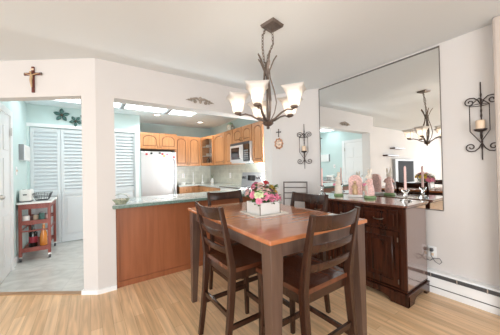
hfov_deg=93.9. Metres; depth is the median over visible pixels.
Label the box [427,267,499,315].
baseboard heater
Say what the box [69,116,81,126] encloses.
flower
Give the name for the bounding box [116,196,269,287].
base cabinet
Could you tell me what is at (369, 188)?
bunny figurine
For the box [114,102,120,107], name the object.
skylight
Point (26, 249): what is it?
shelf
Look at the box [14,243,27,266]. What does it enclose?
baseboard
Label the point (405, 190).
candlestick
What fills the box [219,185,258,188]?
cooktop
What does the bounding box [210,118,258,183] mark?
wall
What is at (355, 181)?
plaque
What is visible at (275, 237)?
dining table
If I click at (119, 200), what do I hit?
bowl
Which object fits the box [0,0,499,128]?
ceiling
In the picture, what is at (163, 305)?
floor
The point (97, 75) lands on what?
wall column
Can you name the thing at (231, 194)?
dining chair
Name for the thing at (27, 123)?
trim
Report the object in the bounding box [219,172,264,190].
stove
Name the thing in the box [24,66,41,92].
crucifix
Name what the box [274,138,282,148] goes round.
round plaque
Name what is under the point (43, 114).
wall
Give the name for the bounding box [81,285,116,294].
baseboard
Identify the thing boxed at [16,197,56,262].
kitchen cart
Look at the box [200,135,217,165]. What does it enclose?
upper cabinet
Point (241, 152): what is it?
microwave
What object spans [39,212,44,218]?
storage jar
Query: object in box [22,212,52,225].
shelf
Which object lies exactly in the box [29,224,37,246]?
bottle
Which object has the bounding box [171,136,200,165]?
upper cabinet
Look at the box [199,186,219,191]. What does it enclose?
base cabinet
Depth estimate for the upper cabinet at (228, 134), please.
5.19 m
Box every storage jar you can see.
[22,215,29,220]
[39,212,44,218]
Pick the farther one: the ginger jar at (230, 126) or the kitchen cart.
the ginger jar at (230, 126)
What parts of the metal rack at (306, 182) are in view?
leg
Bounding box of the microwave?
[230,141,252,163]
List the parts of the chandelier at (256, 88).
lamp shade, arm, lamp shade, lamp shade, arm, chain, stem, chain, arm, arm, lamp shade, lamp shade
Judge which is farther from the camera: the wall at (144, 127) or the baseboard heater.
the wall at (144, 127)
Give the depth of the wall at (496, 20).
1.87 m
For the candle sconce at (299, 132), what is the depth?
3.52 m
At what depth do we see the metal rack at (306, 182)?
3.54 m
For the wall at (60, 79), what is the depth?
2.44 m
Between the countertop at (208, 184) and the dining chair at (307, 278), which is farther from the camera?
the countertop at (208, 184)
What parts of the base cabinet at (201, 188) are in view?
drawer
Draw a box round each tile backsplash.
[176,166,210,183]
[210,163,264,184]
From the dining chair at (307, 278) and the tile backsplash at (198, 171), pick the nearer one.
the dining chair at (307, 278)
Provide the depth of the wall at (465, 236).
2.12 m
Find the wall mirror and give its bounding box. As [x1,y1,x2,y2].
[319,46,443,210]
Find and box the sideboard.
[305,193,429,308]
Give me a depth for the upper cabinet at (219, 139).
5.54 m
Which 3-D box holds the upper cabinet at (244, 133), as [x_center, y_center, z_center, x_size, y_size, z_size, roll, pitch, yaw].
[-0.056,-0.671,4.816,0.340,0.330,0.700,-1,-1,-35]
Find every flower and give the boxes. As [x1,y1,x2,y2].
[53,108,68,120]
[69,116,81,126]
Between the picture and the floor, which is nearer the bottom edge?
the floor
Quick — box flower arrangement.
[244,181,281,215]
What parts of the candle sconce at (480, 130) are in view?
lantern frame, candle dish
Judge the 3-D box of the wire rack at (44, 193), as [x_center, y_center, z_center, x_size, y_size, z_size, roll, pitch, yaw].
[-3.202,0.445,3.612,0.206,0.113,0.346,-1,-1,-35]
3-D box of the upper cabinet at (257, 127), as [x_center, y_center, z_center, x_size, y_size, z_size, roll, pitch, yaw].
[0.253,-0.470,4.374,0.340,0.755,0.340,-1,-1,-35]
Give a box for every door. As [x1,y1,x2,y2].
[0,102,13,283]
[30,127,61,243]
[61,129,82,241]
[114,132,135,198]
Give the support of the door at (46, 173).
in the wall at (43, 114)
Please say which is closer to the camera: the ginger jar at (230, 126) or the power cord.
the power cord
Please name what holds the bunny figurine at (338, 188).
on the sideboard
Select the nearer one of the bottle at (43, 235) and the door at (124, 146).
the bottle at (43, 235)
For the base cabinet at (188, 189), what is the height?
0.870 m
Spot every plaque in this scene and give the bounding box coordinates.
[186,97,213,104]
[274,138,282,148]
[347,175,363,197]
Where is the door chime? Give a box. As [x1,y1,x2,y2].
[19,144,29,160]
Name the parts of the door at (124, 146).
panel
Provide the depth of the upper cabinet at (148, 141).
5.36 m
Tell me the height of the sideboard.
0.899 m
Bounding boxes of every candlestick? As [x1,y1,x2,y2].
[318,168,325,193]
[400,166,411,201]
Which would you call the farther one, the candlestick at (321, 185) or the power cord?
the candlestick at (321, 185)
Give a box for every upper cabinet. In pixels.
[140,132,176,151]
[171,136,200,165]
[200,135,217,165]
[213,132,225,164]
[224,129,236,164]
[233,124,251,143]
[252,121,263,162]
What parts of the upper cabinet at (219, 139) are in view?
panel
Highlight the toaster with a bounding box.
[19,189,33,202]
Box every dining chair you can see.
[194,201,261,334]
[207,190,257,289]
[256,206,360,334]
[283,191,330,333]
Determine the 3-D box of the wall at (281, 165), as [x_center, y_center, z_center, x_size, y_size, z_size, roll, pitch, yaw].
[0.712,0.047,3.700,0.527,2.440,0.880,-1,-1,-35]
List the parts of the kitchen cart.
leg, leg, rail, leg, leg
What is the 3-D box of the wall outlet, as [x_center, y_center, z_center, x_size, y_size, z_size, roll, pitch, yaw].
[1.829,0.846,2.344,0.008,0.114,0.070,-1,-1,-35]
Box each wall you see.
[0,59,80,100]
[0,101,27,257]
[26,104,140,242]
[34,129,131,226]
[113,62,270,120]
[140,123,210,183]
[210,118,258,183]
[264,88,320,207]
[319,24,499,286]
[492,15,499,265]
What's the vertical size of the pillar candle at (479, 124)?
0.082 m
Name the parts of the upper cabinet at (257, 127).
panel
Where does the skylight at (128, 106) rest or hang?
attached to the ceiling
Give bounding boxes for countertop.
[112,188,273,208]
[177,182,239,187]
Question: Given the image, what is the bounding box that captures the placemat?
[240,210,288,217]
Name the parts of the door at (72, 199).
panel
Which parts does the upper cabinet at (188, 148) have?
door, panel, door, panel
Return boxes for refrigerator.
[140,150,176,196]
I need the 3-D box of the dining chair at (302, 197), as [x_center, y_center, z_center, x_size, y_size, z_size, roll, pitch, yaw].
[0.391,0.751,2.076,0.505,1.020,0.430,-1,-1,-35]
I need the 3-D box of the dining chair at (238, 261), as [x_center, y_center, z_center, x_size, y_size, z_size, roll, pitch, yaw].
[-0.109,0.758,1.742,0.505,1.020,0.430,-1,-1,-35]
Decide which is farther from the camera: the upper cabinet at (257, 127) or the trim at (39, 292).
the upper cabinet at (257, 127)
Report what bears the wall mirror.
attached to the wall at (465, 236)
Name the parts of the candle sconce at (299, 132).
lantern frame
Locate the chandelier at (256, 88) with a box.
[226,17,305,128]
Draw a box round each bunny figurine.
[333,172,343,195]
[363,169,376,198]
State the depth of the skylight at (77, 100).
3.82 m
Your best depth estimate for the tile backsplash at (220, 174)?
5.65 m
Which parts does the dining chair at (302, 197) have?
leg, leg, rail, leg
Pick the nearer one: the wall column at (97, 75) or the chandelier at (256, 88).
the chandelier at (256, 88)
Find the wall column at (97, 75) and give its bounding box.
[81,58,116,289]
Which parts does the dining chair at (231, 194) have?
leg, rail, seat, seat frame, leg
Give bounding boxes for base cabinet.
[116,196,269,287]
[177,186,199,193]
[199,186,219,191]
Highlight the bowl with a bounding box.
[112,198,129,203]
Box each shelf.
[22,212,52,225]
[22,235,53,252]
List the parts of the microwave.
door, control panel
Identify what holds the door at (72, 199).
in the wall at (43, 114)
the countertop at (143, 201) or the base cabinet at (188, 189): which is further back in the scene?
the base cabinet at (188, 189)
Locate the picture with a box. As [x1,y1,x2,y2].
[276,140,281,146]
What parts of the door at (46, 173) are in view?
panel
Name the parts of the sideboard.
panel, drawer, door, door, panel, drawer, moulding, cornice, panel, moulding, drawer, panel, door, corner post, panel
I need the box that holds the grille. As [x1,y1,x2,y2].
[25,146,29,159]
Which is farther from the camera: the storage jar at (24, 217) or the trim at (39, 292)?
the storage jar at (24, 217)
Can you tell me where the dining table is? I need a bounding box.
[188,202,366,334]
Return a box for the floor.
[0,239,499,334]
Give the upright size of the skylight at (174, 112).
0.013 m
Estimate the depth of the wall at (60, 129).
4.59 m
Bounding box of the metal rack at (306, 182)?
[283,181,307,204]
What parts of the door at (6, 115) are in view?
panel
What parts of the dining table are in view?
leg, leg, leg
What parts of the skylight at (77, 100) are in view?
pane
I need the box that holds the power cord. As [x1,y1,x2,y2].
[427,248,441,264]
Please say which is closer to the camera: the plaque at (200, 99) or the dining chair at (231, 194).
the dining chair at (231, 194)
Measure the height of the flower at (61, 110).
0.220 m
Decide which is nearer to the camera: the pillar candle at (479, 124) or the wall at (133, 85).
the pillar candle at (479, 124)
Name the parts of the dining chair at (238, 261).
leg, rail, leg, seat frame, seat, leg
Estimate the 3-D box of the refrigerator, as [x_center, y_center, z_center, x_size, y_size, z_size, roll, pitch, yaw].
[-2.200,0.483,5.531,0.780,1.725,0.622,-1,-1,-35]
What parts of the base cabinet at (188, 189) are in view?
drawer, drawer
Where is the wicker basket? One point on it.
(118, 200)
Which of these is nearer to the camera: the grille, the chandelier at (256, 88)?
the chandelier at (256, 88)
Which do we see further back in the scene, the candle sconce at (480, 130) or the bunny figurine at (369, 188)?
the bunny figurine at (369, 188)
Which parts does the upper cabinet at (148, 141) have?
door, panel, door, panel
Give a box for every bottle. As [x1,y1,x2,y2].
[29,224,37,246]
[40,223,47,245]
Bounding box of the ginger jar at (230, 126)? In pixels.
[226,122,234,130]
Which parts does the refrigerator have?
handle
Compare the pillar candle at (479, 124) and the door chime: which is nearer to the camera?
the pillar candle at (479, 124)
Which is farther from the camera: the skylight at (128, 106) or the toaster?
the skylight at (128, 106)
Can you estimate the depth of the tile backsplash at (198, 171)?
6.39 m
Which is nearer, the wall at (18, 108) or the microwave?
the wall at (18, 108)
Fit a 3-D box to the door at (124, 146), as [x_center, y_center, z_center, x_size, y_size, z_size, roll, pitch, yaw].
[-2.557,0.310,4.787,0.402,2.030,0.034,-1,-1,-35]
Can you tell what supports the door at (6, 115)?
in the wall at (18, 108)
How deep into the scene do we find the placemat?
1.82 m
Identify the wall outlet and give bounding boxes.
[428,245,436,257]
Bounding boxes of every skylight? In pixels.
[52,99,80,103]
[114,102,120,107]
[124,104,166,112]
[168,110,194,116]
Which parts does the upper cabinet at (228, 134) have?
door, panel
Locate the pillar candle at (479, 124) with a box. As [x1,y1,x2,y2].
[475,119,484,128]
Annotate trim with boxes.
[0,291,80,295]
[26,122,138,196]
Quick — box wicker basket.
[112,194,129,203]
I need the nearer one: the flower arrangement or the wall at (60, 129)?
the flower arrangement
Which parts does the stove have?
control panel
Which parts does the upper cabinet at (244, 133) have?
door, panel, door, panel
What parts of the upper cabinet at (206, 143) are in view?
pane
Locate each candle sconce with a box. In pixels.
[297,132,311,164]
[464,82,495,159]
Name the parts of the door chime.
plate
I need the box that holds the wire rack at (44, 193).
[33,191,52,200]
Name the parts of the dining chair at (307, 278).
leg, seat, leg, seat frame, rail, leg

